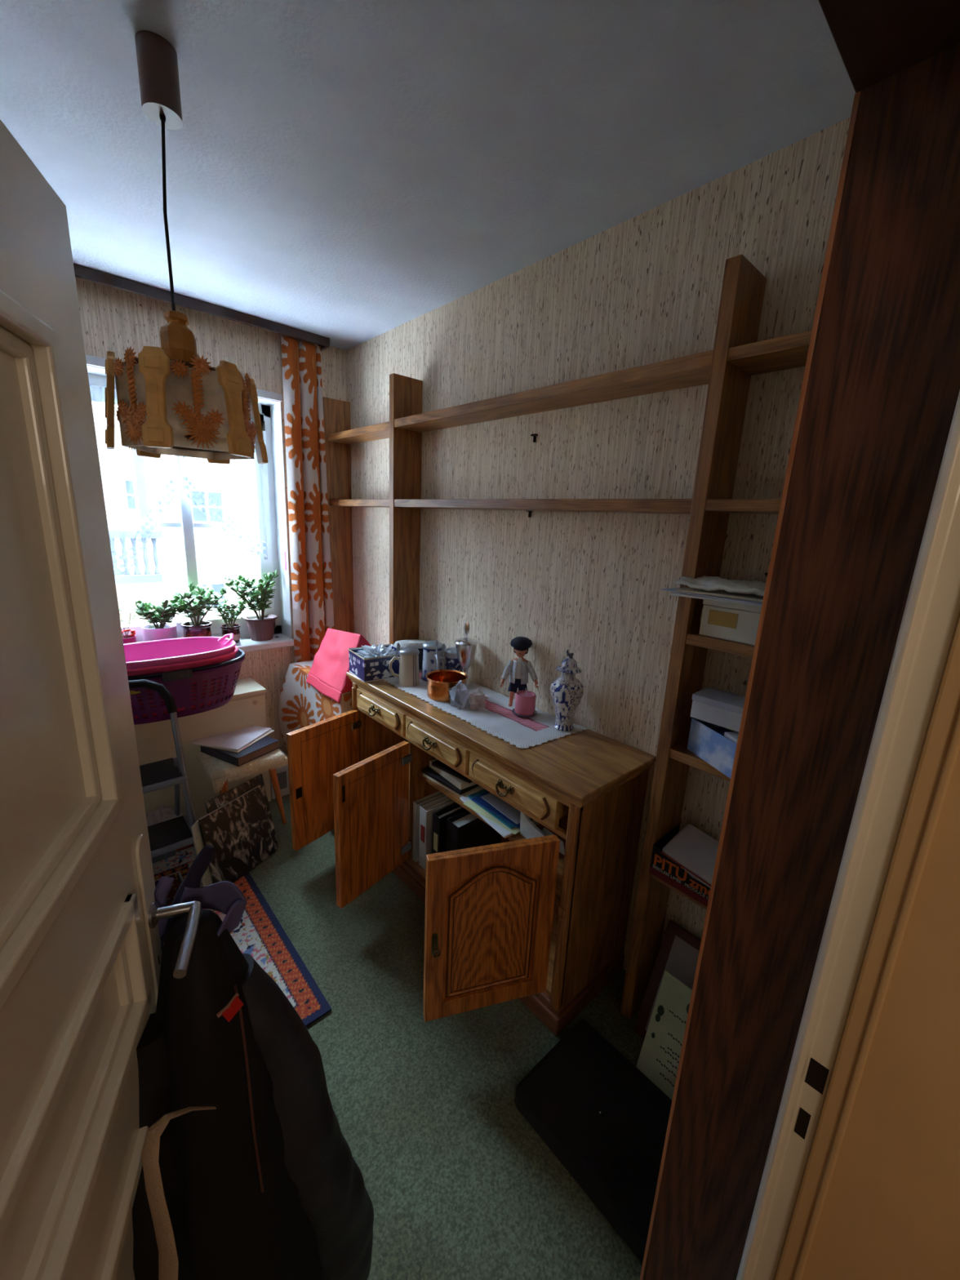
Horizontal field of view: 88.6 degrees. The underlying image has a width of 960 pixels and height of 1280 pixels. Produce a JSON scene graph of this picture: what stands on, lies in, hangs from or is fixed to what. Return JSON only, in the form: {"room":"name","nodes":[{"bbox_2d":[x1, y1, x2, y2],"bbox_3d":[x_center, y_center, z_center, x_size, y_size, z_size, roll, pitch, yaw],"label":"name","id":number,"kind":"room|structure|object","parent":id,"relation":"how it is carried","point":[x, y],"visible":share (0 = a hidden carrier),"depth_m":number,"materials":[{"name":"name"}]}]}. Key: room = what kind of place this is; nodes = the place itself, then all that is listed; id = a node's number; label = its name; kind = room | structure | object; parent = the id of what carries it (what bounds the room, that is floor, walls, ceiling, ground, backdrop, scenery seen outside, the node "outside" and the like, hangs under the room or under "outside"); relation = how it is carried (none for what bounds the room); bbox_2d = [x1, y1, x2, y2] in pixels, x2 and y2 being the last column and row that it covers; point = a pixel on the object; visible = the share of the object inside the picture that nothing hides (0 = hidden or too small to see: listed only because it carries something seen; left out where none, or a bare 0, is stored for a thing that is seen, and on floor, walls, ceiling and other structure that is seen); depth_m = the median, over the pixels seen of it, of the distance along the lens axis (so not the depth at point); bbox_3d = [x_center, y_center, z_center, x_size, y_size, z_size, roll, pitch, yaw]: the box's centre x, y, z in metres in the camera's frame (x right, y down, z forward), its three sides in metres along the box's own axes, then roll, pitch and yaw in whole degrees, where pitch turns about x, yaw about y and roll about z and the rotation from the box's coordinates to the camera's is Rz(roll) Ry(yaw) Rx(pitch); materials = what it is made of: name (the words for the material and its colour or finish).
{"room":"storage room","nodes":[
{"label":"storage room","id":0,"kind":"room"},
{"bbox_2d":[73,263,346,755],"bbox_3d":[-1.750,-0.264,2.440,2.360,2.647,0.340,-10,18,-41],"label":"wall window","id":1,"kind":"structure","parent":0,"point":[113,319],"depth_m":2.43,"materials":[{"name":"paper"}]},
{"bbox_2d":[85,355,292,642],"bbox_3d":[-1.554,-0.614,2.597,0.995,1.410,0.232,-10,18,-41],"label":"window","id":2,"kind":"structure","parent":1,"relation":"attached to","point":[268,486],"depth_m":2.82,"materials":[{"name":"paint"}]},
{"bbox_2d":[111,465,179,574],"bbox_3d":[-1.702,-0.755,2.408,0.412,0.860,0.032,-10,18,-41],"label":"lace curtain","id":3,"kind":"object","parent":2,"relation":"hanging from","point":[117,571],"visible":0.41,"depth_m":2.48,"materials":[{"name":"fabric"}]},
{"bbox_2d":[178,472,267,559],"bbox_3d":[-1.390,-0.837,2.674,0.414,0.800,0.032,-10,18,-41],"label":"lace curtain","id":4,"kind":"object","parent":2,"relation":"hanging from","point":[201,508],"visible":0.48,"depth_m":2.70,"materials":[{"name":"fabric"}]},
{"bbox_2d":[235,633,293,652],"bbox_3d":[-1.560,0.058,2.733,0.995,0.040,0.205,-10,18,-41],"label":"sill","id":5,"kind":"structure","parent":1,"relation":"attached to","point":[246,644],"depth_m":2.90,"materials":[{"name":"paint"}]},
{"bbox_2d":[118,608,136,644],"bbox_3d":[-1.795,-0.043,2.503,0.096,0.242,0.078,-10,18,-41],"label":"potted flower","id":6,"kind":"object","parent":5,"relation":"on","point":[131,638],"visible":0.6,"depth_m":2.50,"materials":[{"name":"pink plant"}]},
{"bbox_2d":[133,598,186,641],"bbox_3d":[-1.678,-0.082,2.584,0.224,0.290,0.194,-1,14,-15],"label":"jade plant","id":7,"kind":"object","parent":5,"relation":"on","point":[162,612],"visible":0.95,"depth_m":2.55,"materials":[{"name":"green plant"}]},
{"bbox_2d":[168,581,230,637],"bbox_3d":[-1.550,-0.140,2.706,0.215,0.356,0.282,7,14,17],"label":"jade plant","id":8,"kind":"object","parent":5,"relation":"on","point":[195,604],"visible":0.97,"depth_m":2.67,"materials":[{"name":"green plant"}]},
{"bbox_2d":[209,597,246,643],"bbox_3d":[-1.440,-0.117,2.821,0.170,0.268,0.154,1,14,-6],"label":"jade plant","id":9,"kind":"object","parent":5,"relation":"on","point":[230,611],"visible":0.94,"depth_m":2.80,"materials":[{"name":"green plant"}]},
{"bbox_2d":[223,569,278,640],"bbox_3d":[-1.333,-0.202,2.892,0.308,0.408,0.196,-10,18,-41],"label":"jade plant","id":10,"kind":"object","parent":5,"relation":"on","point":[261,628],"visible":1,"depth_m":2.88,"materials":[{"name":"green plant"}]},
{"bbox_2d":[280,336,334,662],"bbox_3d":[-0.992,-0.729,2.871,0.245,1.812,0.068,-10,18,-41],"label":"curtain","id":11,"kind":"object","parent":1,"relation":"hanging from","point":[305,454],"visible":0.96,"depth_m":2.83,"materials":[{"name":"orange fabric"}]},
{"bbox_2d":[0,0,855,350],"bbox_3d":[-0.757,-1.321,1.109,2.560,0.120,3.300,-10,18,-41],"label":"ceiling","id":12,"kind":"structure","parent":0,"point":[346,172],"depth_m":1.20,"materials":[{"name":"paint"}]},
{"bbox_2d":[105,30,267,464],"bbox_3d":[-0.691,-0.843,1.119,0.342,0.804,0.330,-10,18,-41],"label":"pendant lamp","id":13,"kind":"object","parent":12,"relation":"hanging from","point":[171,402],"visible":1,"depth_m":1.08,"materials":[{"name":"brown wood"}]},
{"bbox_2d":[115,408,134,449],"bbox_3d":[-0.836,-0.555,1.171,0.017,0.197,0.104,1,14,-7],"label":"flower","id":14,"kind":"object","parent":13,"relation":"on","point":[117,416],"depth_m":1.14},
{"bbox_2d":[112,346,146,444],"bbox_3d":[-0.755,-0.526,1.069,0.104,0.197,0.017,8,15,22],"label":"flower","id":15,"kind":"object","parent":13,"relation":"on","point":[131,372],"depth_m":1.07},
{"bbox_2d":[169,353,225,448],"bbox_3d":[-0.623,-0.525,1.087,0.104,0.197,0.017,-8,17,-36],"label":"flower","id":16,"kind":"object","parent":13,"relation":"on","point":[197,388],"depth_m":1.09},
{"bbox_2d":[241,373,256,457],"bbox_3d":[-0.572,-0.551,1.207,0.017,0.197,0.104,1,14,-7],"label":"flower","id":17,"kind":"object","parent":13,"relation":"on","point":[248,385],"depth_m":1.21,"materials":[{"name":"wood"}]},
{"bbox_2d":[248,794,644,1279],"bbox_3d":[-0.851,1.290,1.718,2.560,0.050,2.970,-10,18,-41],"label":"floor","id":18,"kind":"structure","parent":0,"point":[460,1185],"depth_m":1.46,"materials":[{"name":"carpet"}]},
{"bbox_2d":[133,677,271,822],"bbox_3d":[-1.648,0.642,2.539,1.012,0.690,0.257,-10,18,-41],"label":"base cabinet","id":19,"kind":"object","parent":18,"relation":"on","point":[155,742],"visible":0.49,"depth_m":2.54,"materials":[{"name":"beige paint"}]},
{"bbox_2d":[128,656,244,724],"bbox_3d":[-1.504,0.220,2.368,0.698,0.225,0.430,-10,18,-41],"label":"laundry basket","id":20,"kind":"object","parent":19,"relation":"on","point":[180,690],"visible":0.42,"depth_m":2.28,"materials":[{"name":"purple plastic"}]},
{"bbox_2d":[123,633,238,719],"bbox_3d":[-1.508,0.160,2.346,0.655,0.321,0.390,-10,18,-41],"label":"tub","id":21,"kind":"object","parent":20,"relation":"in","point":[147,670],"depth_m":2.39,"materials":[{"name":"plastic"}]},
{"bbox_2d":[127,648,245,681],"bbox_3d":[-1.498,0.121,2.343,0.699,0.055,0.431,-10,18,-41],"label":"laundry basket","id":22,"kind":"object","parent":20,"relation":"in","point":[184,673],"visible":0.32,"depth_m":2.21,"materials":[{"name":"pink plastic"}]},
{"bbox_2d":[204,773,278,848],"bbox_3d":[-1.145,0.900,2.381,0.154,0.352,0.352,9,15,25],"label":"portfolio","id":23,"kind":"object","parent":18,"relation":"on","point":[222,799],"visible":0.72,"depth_m":2.42,"materials":[{"name":"cardboard"}]},
{"bbox_2d":[152,844,331,1026],"bbox_3d":[-1.370,1.212,1.806,1.122,0.009,1.320,-10,18,-41],"label":"rug","id":24,"kind":"object","parent":18,"relation":"on","point":[259,934],"visible":0.1,"depth_m":1.95,"materials":[{"name":"fabric"}]},
{"bbox_2d":[128,679,197,857],"bbox_3d":[-1.522,0.625,2.139,0.446,0.952,0.440,-10,18,-41],"label":"step ladder","id":25,"kind":"object","parent":24,"relation":"on","point":[170,835],"visible":0.39,"depth_m":2.16,"materials":[{"name":"metal"}]},
{"bbox_2d":[151,849,175,862],"bbox_3d":[-1.645,1.040,2.359,0.300,0.058,0.130,-10,18,-41],"label":"tub","id":26,"kind":"object","parent":24,"relation":"on","point":[172,853],"visible":0.11,"depth_m":2.38,"materials":[{"name":"grey plastic"}]},
{"bbox_2d":[146,804,182,826],"bbox_3d":[-1.552,0.904,2.378,0.245,0.202,0.143,-10,18,-41],"label":"plastic bag","id":27,"kind":"object","parent":26,"relation":"on","point":[162,814],"visible":0.35,"depth_m":2.36,"materials":[{"name":"plastic"}]},
{"bbox_2d":[191,820,213,886],"bbox_3d":[-1.222,0.972,2.175,0.048,0.300,0.187,-11,19,-43],"label":"board","id":28,"kind":"object","parent":24,"relation":"on","point":[196,831],"visible":0.3,"depth_m":2.17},
{"bbox_2d":[198,784,275,883],"bbox_3d":[-1.141,0.930,2.330,0.140,0.318,0.377,8,15,23],"label":"portfolio","id":29,"kind":"object","parent":24,"relation":"on","point":[239,833],"visible":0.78,"depth_m":2.32,"materials":[{"name":"cardboard"}]},
{"bbox_2d":[220,767,286,823],"bbox_3d":[-1.252,0.805,2.622,0.353,0.434,0.362,-10,18,-41],"label":"stool","id":30,"kind":"object","parent":18,"relation":"on","point":[273,773],"visible":0.2,"depth_m":2.61,"materials":[{"name":"orange wood"}]},
{"bbox_2d":[196,748,288,794],"bbox_3d":[-1.242,0.621,2.564,0.358,0.111,0.372,-10,18,-41],"label":"cushion","id":31,"kind":"object","parent":30,"relation":"on","point":[219,771],"visible":0.44,"depth_m":2.42,"materials":[{"name":"fabric"}]},
{"bbox_2d":[200,736,279,766],"bbox_3d":[-1.238,0.547,2.541,0.290,0.045,0.240,10,15,27],"label":"album","id":32,"kind":"object","parent":31,"relation":"on","point":[266,744],"visible":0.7,"depth_m":2.46,"materials":[{"name":"leather"}]},
{"bbox_2d":[193,729,274,752],"bbox_3d":[-1.282,0.510,2.579,0.265,0.004,0.275,6,14,14],"label":"folder","id":33,"kind":"object","parent":32,"relation":"on","point":[270,731],"visible":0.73,"depth_m":2.48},
{"bbox_2d":[191,725,271,751],"bbox_3d":[-1.297,0.502,2.584,0.270,0.008,0.270,5,14,12],"label":"folder","id":34,"kind":"object","parent":33,"relation":"on","point":[237,740],"visible":0.71,"depth_m":2.54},
{"bbox_2d":[269,748,289,799],"bbox_3d":[-1.238,0.813,2.992,0.115,0.240,0.151,-10,18,-41],"label":"carton","id":35,"kind":"object","parent":18,"relation":"on","point":[282,772],"visible":0.41,"depth_m":2.95,"materials":[{"name":"cardboard"}]},
{"bbox_2d":[276,770,287,789],"bbox_3d":[-1.187,0.843,2.943,0.060,0.110,0.001,-10,18,-41],"label":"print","id":36,"kind":"object","parent":35,"relation":"attached to","point":[282,775],"depth_m":2.95},
{"bbox_2d":[343,693,351,697],"bbox_3d":[-0.768,0.567,2.934,0.400,0.786,0.640,-10,18,-41],"label":"table","id":37,"kind":"object","parent":18,"relation":"on","point":[348,694],"visible":0.15,"depth_m":2.50,"materials":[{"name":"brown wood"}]},
{"bbox_2d":[278,659,351,749],"bbox_3d":[-0.832,0.536,2.928,0.515,0.741,0.722,-10,18,-41],"label":"tablecloth","id":38,"kind":"object","parent":37,"relation":"on","point":[300,705],"visible":0.15,"depth_m":2.87,"materials":[{"name":"orange fabric"}]},
{"bbox_2d":[306,628,370,703],"bbox_3d":[-0.717,0.087,2.727,0.394,0.331,0.492,-10,18,-41],"label":"tote bag","id":39,"kind":"object","parent":38,"relation":"on","point":[327,674],"visible":0.71,"depth_m":2.61,"materials":[{"name":"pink fabric"}]},
{"bbox_2d":[286,671,656,1035],"bbox_3d":[-0.182,0.744,2.052,0.782,0.911,1.438,-10,18,-41],"label":"sideboard","id":40,"kind":"object","parent":18,"relation":"on","point":[528,921],"visible":0.94,"depth_m":1.67,"materials":[{"name":"brown wood"}]},
{"bbox_2d":[347,644,399,682],"bbox_3d":[-0.499,0.110,2.418,0.233,0.118,0.205,-7,17,-34],"label":"tin box","id":41,"kind":"object","parent":40,"relation":"on","point":[367,669],"visible":0.48,"depth_m":2.33,"materials":[{"name":"metal"}]},
{"bbox_2d":[355,643,399,666],"bbox_3d":[-0.497,0.086,2.416,0.228,0.127,0.241,-10,18,-41],"label":"plastic wrap","id":42,"kind":"object","parent":41,"relation":"in","point":[369,651],"visible":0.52,"depth_m":2.38,"materials":[{"name":"plastic"}]},
{"bbox_2d":[393,639,427,669],"bbox_3d":[-0.347,0.073,2.551,0.200,0.162,0.198,3,14,2],"label":"lid","id":43,"kind":"object","parent":40,"relation":"on","point":[416,643],"visible":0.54,"depth_m":2.48,"materials":[{"name":"metal"}]},
{"bbox_2d":[412,791,444,862],"bbox_3d":[-0.203,0.865,2.337,0.260,0.300,0.030,-10,18,-41],"label":"ring binder","id":44,"kind":"object","parent":40,"relation":"on","point":[417,803],"visible":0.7,"depth_m":2.25,"materials":[{"name":"white paper"}]},
{"bbox_2d":[418,795,456,870],"bbox_3d":[-0.162,0.876,2.296,0.261,0.300,0.055,-10,18,-41],"label":"ring binder","id":45,"kind":"object","parent":40,"relation":"on","point":[426,811],"visible":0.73,"depth_m":2.21,"materials":[{"name":"white paper"}]},
{"bbox_2d":[431,803,466,853],"bbox_3d":[-0.098,0.889,2.233,0.261,0.310,0.050,-10,18,-41],"label":"ring binder","id":46,"kind":"object","parent":40,"relation":"in","point":[439,818],"visible":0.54,"depth_m":2.14,"materials":[{"name":"black plastic"}]},
{"bbox_2d":[422,773,483,796],"bbox_3d":[-0.080,0.604,2.175,0.260,0.012,0.230,15,18,40],"label":"folder","id":47,"kind":"object","parent":40,"relation":"on","point":[478,788],"visible":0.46,"depth_m":2.07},
{"bbox_2d":[422,766,479,795],"bbox_3d":[-0.086,0.587,2.179,0.250,0.016,0.235,15,19,43],"label":"folder","id":48,"kind":"object","parent":47,"relation":"on","point":[428,771],"visible":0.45,"depth_m":2.09,"materials":[{"name":"plastic"}]},
{"bbox_2d":[429,758,476,790],"bbox_3d":[-0.071,0.566,2.173,0.210,0.028,0.240,-8,17,-38],"label":"folder","id":49,"kind":"object","parent":48,"relation":"on","point":[460,784],"visible":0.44,"depth_m":2.06,"materials":[{"name":"cardboard"}]},
{"bbox_2d":[431,760,472,783],"bbox_3d":[-0.064,0.547,2.160,0.220,0.014,0.200,13,17,38],"label":"folder","id":50,"kind":"object","parent":49,"relation":"on","point":[438,764],"visible":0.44,"depth_m":2.10,"materials":[{"name":"plastic"}]},
{"bbox_2d":[445,809,501,851],"bbox_3d":[-0.026,0.904,2.186,0.260,0.310,0.080,-10,18,-41],"label":"ring binder","id":51,"kind":"object","parent":40,"relation":"on","point":[464,829],"visible":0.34,"depth_m":2.11,"materials":[{"name":"black paper"}]},
{"bbox_2d":[383,669,587,748],"bbox_3d":[-0.053,0.258,2.134,0.335,0.006,1.023,-10,18,-41],"label":"table runner","id":52,"kind":"object","parent":40,"relation":"on","point":[495,716],"visible":0.58,"depth_m":1.95,"materials":[{"name":"fabric"}]},
{"bbox_2d":[388,642,419,686],"bbox_3d":[-0.350,0.108,2.275,0.143,0.194,0.100,1,14,-6],"label":"stein","id":53,"kind":"object","parent":52,"relation":"on","point":[408,676],"visible":1,"depth_m":2.25,"materials":[{"name":"beige ceramic"}]},
{"bbox_2d":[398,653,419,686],"bbox_3d":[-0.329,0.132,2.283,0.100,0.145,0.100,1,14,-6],"label":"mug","id":54,"kind":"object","parent":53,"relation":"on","point":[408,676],"depth_m":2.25,"materials":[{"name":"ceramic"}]},
{"bbox_2d":[421,639,442,680],"bbox_3d":[-0.219,0.090,2.345,0.106,0.204,0.150,-3,15,-23],"label":"stein","id":55,"kind":"object","parent":52,"relation":"on","point":[432,653],"visible":0.77,"depth_m":2.32,"materials":[{"name":"grey ceramic"}]},
{"bbox_2d":[426,669,467,702],"bbox_3d":[-0.146,0.200,2.152,0.184,0.092,0.184,-10,18,-41],"label":"copper pot","id":56,"kind":"object","parent":52,"relation":"on","point":[441,683],"visible":0.93,"depth_m":2.10,"materials":[{"name":"metal"}]},
{"bbox_2d":[440,643,462,671],"bbox_3d":[-0.147,0.103,2.355,0.141,0.179,0.098,0,14,-11],"label":"stein","id":57,"kind":"object","parent":52,"relation":"on","point":[451,662],"visible":0.43,"depth_m":2.32,"materials":[{"name":"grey ceramic"}]},
{"bbox_2d":[444,653,462,671],"bbox_3d":[-0.127,0.127,2.365,0.098,0.130,0.098,0,14,-11],"label":"mug","id":58,"kind":"object","parent":57,"relation":"on","point":[451,662],"depth_m":2.32,"materials":[{"name":"ceramic"}]},
{"bbox_2d":[454,621,478,686],"bbox_3d":[-0.065,0.061,2.283,0.110,0.302,0.110,2,14,-2],"label":"trophy cup","id":59,"kind":"object","parent":52,"relation":"on","point":[465,647],"visible":0.84,"depth_m":2.25,"materials":[{"name":"metal"}]},
{"bbox_2d":[499,636,538,706],"bbox_3d":[0.174,0.130,2.044,0.157,0.286,0.115,7,14,17],"label":"doll","id":60,"kind":"object","parent":52,"relation":"on","point":[519,667],"visible":0.93,"depth_m":2.02,"materials":[{"name":"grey fabric"}]},
{"bbox_2d":[511,688,537,717],"bbox_3d":[0.183,0.246,1.983,0.104,0.107,0.104,-10,18,-41],"label":"candle","id":61,"kind":"object","parent":52,"relation":"on","point":[525,700],"visible":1,"depth_m":1.96,"materials":[{"name":"pink wax"}]},
{"bbox_2d":[550,649,583,731],"bbox_3d":[0.325,0.185,1.840,0.124,0.305,0.124,-3,15,-22],"label":"ginger jar","id":62,"kind":"object","parent":52,"relation":"on","point":[566,691],"visible":1,"depth_m":1.80,"materials":[{"name":"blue ceramic"}]},
{"bbox_3d":[-0.089,0.234,2.039,0.088,0.131,0.132,-10,18,-41],"label":"bag","id":63,"kind":"object","parent":52,"relation":"on","visible":0},
{"bbox_2d":[448,690,465,706],"bbox_3d":[-0.095,0.242,2.043,0.066,0.067,0.065,-10,18,-41],"label":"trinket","id":64,"kind":"object","parent":63,"relation":"in","point":[456,699],"visible":1,"depth_m":2.02,"materials":[{"name":"glass"}]},
{"bbox_2d":[417,769,568,876],"bbox_3d":[0.136,0.671,2.005,0.333,0.018,0.890,-10,18,-41],"label":"shelf","id":65,"kind":"object","parent":40,"relation":"attached to","point":[562,821],"depth_m":1.90,"materials":[{"name":"brown wood"}]},
{"bbox_2d":[459,788,539,838],"bbox_3d":[0.105,0.665,1.961,0.250,0.010,0.300,-7,17,-34],"label":"paper stack","id":66,"kind":"object","parent":40,"relation":"on","point":[503,832],"visible":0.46,"depth_m":1.84,"materials":[{"name":"paper"}]},
{"bbox_2d":[462,799,535,834],"bbox_3d":[0.105,0.662,1.945,0.270,0.003,0.220,15,18,42],"label":"paper sheet","id":67,"kind":"object","parent":66,"relation":"on","point":[469,803],"visible":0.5,"depth_m":1.88,"materials":[{"name":"paper"}]},
{"bbox_2d":[467,789,515,829],"bbox_3d":[0.121,0.650,1.971,0.230,0.007,0.260,-8,17,-38],"label":"folder","id":68,"kind":"object","parent":67,"relation":"on","point":[507,824],"visible":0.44,"depth_m":1.88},
{"bbox_2d":[471,791,533,828],"bbox_3d":[0.131,0.647,1.958,0.250,0.006,0.220,15,19,43],"label":"folder","id":69,"kind":"object","parent":68,"relation":"on","point":[477,799],"visible":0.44,"depth_m":1.91,"materials":[{"name":"plastic"}]},
{"bbox_2d":[480,792,530,824],"bbox_3d":[0.149,0.643,1.953,0.200,0.004,0.220,-8,17,-37],"label":"plastic sleeve","id":70,"kind":"object","parent":69,"relation":"on","point":[511,812],"visible":0.44,"depth_m":1.91,"materials":[{"name":"plastic"}]},
{"bbox_2d":[346,671,656,808],"bbox_3d":[-0.029,0.303,2.068,0.422,0.049,1.438,-10,18,-41],"label":"countertop","id":71,"kind":"structure","parent":40,"relation":"on","point":[580,768],"depth_m":1.67,"materials":[{"name":"brown wood"}]},
{"bbox_2d":[520,811,564,854],"bbox_3d":[0.221,0.675,1.740,0.040,0.105,0.185,-10,18,-41],"label":"envelope","id":72,"kind":"object","parent":40,"relation":"on","point":[528,829],"visible":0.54,"depth_m":1.75,"materials":[{"name":"white paper"}]},
{"bbox_2d":[322,253,812,1020],"bbox_3d":[0.043,0.013,2.130,0.163,2.312,2.842,-10,18,-41],"label":"shelf unit","id":73,"kind":"object","parent":18,"relation":"on","point":[736,355],"visible":0.68,"depth_m":1.53,"materials":[{"name":"brown wood"}]},
{"bbox_2d":[648,824,710,906],"bbox_3d":[0.770,0.729,1.418,0.168,0.102,0.510,-10,18,-41],"label":"crate","id":74,"kind":"object","parent":73,"relation":"on","point":[662,867],"visible":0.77,"depth_m":1.50,"materials":[{"name":"cardboard"}]},
{"bbox_2d":[661,823,719,888],"bbox_3d":[0.691,0.672,1.459,0.144,0.111,0.257,-8,17,-37],"label":"box","id":75,"kind":"object","parent":74,"relation":"in","point":[695,851],"visible":0.48,"depth_m":1.48,"materials":[{"name":"cardboard"}]},
{"bbox_2d":[687,717,737,778],"bbox_3d":[0.706,0.303,1.372,0.114,0.100,0.224,-1,14,-15],"label":"box","id":76,"kind":"object","parent":73,"relation":"on","point":[718,751],"visible":0.44,"depth_m":1.37,"materials":[{"name":"cardboard"}]},
{"bbox_2d":[689,686,745,732],"bbox_3d":[0.727,0.205,1.361,0.109,0.070,0.244,-10,19,-42],"label":"carton","id":77,"kind":"object","parent":76,"relation":"on","point":[721,708],"visible":0.46,"depth_m":1.37,"materials":[{"name":"cardboard"}]},
{"bbox_2d":[724,731,738,743],"bbox_3d":[0.709,0.308,1.342,0.070,0.100,0.060,0,14,-9],"label":"box","id":78,"kind":"object","parent":76,"relation":"in","point":[733,736],"visible":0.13,"depth_m":1.33,"materials":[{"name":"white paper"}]},
{"bbox_2d":[698,599,761,645],"bbox_3d":[0.775,-0.042,1.290,0.129,0.110,0.339,-10,18,-41],"label":"cardboard box","id":79,"kind":"object","parent":73,"relation":"on","point":[735,622],"visible":0.33,"depth_m":1.31,"materials":[{"name":"white cardboard"}]},
{"bbox_2d":[670,591,761,606],"bbox_3d":[0.714,-0.106,1.289,0.360,0.006,0.200,14,18,39],"label":"envelope","id":80,"kind":"object","parent":79,"relation":"on","point":[674,593],"visible":0.25,"depth_m":1.27,"materials":[{"name":"white paper"}]},
{"bbox_2d":[660,587,762,605],"bbox_3d":[0.697,-0.111,1.285,0.200,0.003,0.380,-8,17,-37],"label":"paper sheet","id":81,"kind":"object","parent":80,"relation":"on","point":[672,589],"visible":0.24,"depth_m":1.25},
{"bbox_2d":[675,587,763,602],"bbox_3d":[0.715,-0.116,1.286,0.340,0.006,0.190,15,18,40],"label":"envelope","id":82,"kind":"object","parent":81,"relation":"on","point":[723,593],"visible":0.28,"depth_m":1.27,"materials":[{"name":"paper"}]},
{"bbox_2d":[674,575,765,596],"bbox_3d":[0.708,-0.137,1.274,0.177,0.035,0.344,-10,18,-41],"label":"plastic bag","id":83,"kind":"object","parent":82,"relation":"on","point":[706,583],"visible":0.49,"depth_m":1.28,"materials":[{"name":"plastic"}]},
{"bbox_2d":[515,1019,671,1262],"bbox_3d":[0.374,1.357,1.376,0.330,0.087,0.470,-10,18,-41],"label":"floor cushion","id":84,"kind":"object","parent":18,"relation":"on","point":[604,1120],"visible":0.64,"depth_m":1.35,"materials":[{"name":"fabric"}]},
{"bbox_2d":[635,970,692,1100],"bbox_3d":[0.622,1.234,1.494,0.123,0.291,0.230,-10,18,-41],"label":"paper document","id":85,"kind":"object","parent":18,"relation":"on","point":[659,1058],"visible":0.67,"depth_m":1.53,"materials":[{"name":"paper"}]},
{"bbox_2d":[633,920,701,1039],"bbox_3d":[0.740,1.198,1.534,0.160,0.364,0.445,-10,18,-41],"label":"picture frame","id":86,"kind":"object","parent":18,"relation":"on","point":[677,955],"visible":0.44,"depth_m":1.66,"materials":[{"name":"red wood"}]},
{"bbox_2d":[644,935,699,1031],"bbox_3d":[0.736,1.196,1.530,0.131,0.306,0.375,-10,18,-41],"label":"picture","id":87,"kind":"object","parent":86,"relation":"attached to","point":[680,958],"depth_m":1.65},
{"bbox_2d":[346,117,850,970],"bbox_3d":[0.117,-0.136,2.259,0.150,2.647,3.300,-10,18,-41],"label":"wall","id":88,"kind":"structure","parent":0,"point":[645,289],"depth_m":1.73,"materials":[{"name":"paper"}]},
{"bbox_3d":[0.228,0.343,0.310,2.360,2.647,0.120,-10,18,-41],"label":"wall door","id":89,"kind":"structure","parent":0,"visible":0},
{"bbox_2d":[640,0,959,1279],"bbox_3d":[-0.107,0.338,0.208,1.428,2.577,0.146,-10,18,-41],"label":"panel","id":90,"kind":"object","parent":89,"relation":"attached to","point":[880,389],"visible":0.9,"depth_m":0.58,"materials":[{"name":"brown wood"}]},
{"bbox_2d":[736,390,959,1279],"bbox_3d":[0.132,0.584,0.293,0.975,2.080,0.146,-10,18,-41],"label":"door frame","id":91,"kind":"structure","parent":89,"relation":"attached to","point":[931,613],"depth_m":0.53,"materials":[{"name":"white paint"}]},
{"bbox_2d":[0,119,202,1279],"bbox_3d":[-0.363,0.565,0.434,0.113,1.986,0.800,-2,15,-20],"label":"door","id":92,"kind":"structure","parent":91,"relation":"attached to","point":[81,945],"depth_m":0.50,"materials":[{"name":"white paint"}]},
{"bbox_2d":[141,1106,216,1279],"bbox_3d":[-0.382,0.732,0.631,0.041,0.321,0.104,5,14,10],"label":"strap","id":93,"kind":"object","parent":92,"relation":"hanging from","point":[168,1263],"visible":1,"depth_m":0.59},
{"bbox_2d":[154,844,213,951],"bbox_3d":[-0.487,0.447,0.793,0.051,0.202,0.128,12,17,34],"label":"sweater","id":94,"kind":"object","parent":92,"relation":"hanging from","point":[199,866],"visible":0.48,"depth_m":0.79,"materials":[{"name":"fabric"}]},
{"bbox_2d":[132,880,373,1279],"bbox_3d":[-0.378,0.858,0.834,0.391,0.923,0.241,-10,18,-41],"label":"jacket","id":95,"kind":"object","parent":92,"relation":"hanging from","point":[264,1184],"visible":0.93,"depth_m":0.75,"materials":[{"name":"black fabric"}]},
{"bbox_2d":[774,616,959,1279],"bbox_3d":[0.542,0.560,0.465,0.012,2.080,0.356,-10,18,-41],"label":"trim","id":96,"kind":"structure","parent":91,"relation":"attached to","point":[891,1210],"depth_m":0.53,"materials":[{"name":"beige paint"}]},
{"bbox_2d":[792,709,959,1279],"bbox_3d":[0.432,0.529,0.572,0.006,2.080,0.008,-10,18,-41],"label":"trim","id":97,"kind":"structure","parent":96,"relation":"attached to","point":[953,751],"depth_m":0.53,"materials":[{"name":"beige paint"}]},
{"label":"outside","id":98,"kind":"structure","parent":0,"visible":0},
{"bbox_3d":[-14.674,1.173,16.891,60.000,0.200,36.700,-10,18,-41],"label":"ground","id":99,"kind":"structure","parent":98,"visible":0},
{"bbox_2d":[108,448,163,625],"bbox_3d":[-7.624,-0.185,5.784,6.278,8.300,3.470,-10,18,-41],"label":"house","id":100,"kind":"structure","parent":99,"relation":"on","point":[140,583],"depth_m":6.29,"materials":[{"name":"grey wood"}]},
{"bbox_2d":[91,403,258,621],"bbox_3d":[-6.644,-2.690,11.605,18.600,10.500,3.400,-10,18,-41],"label":"house","id":101,"kind":"structure","parent":99,"relation":"on","point":[220,554],"depth_m":10.33,"materials":[{"name":"grey tile"}]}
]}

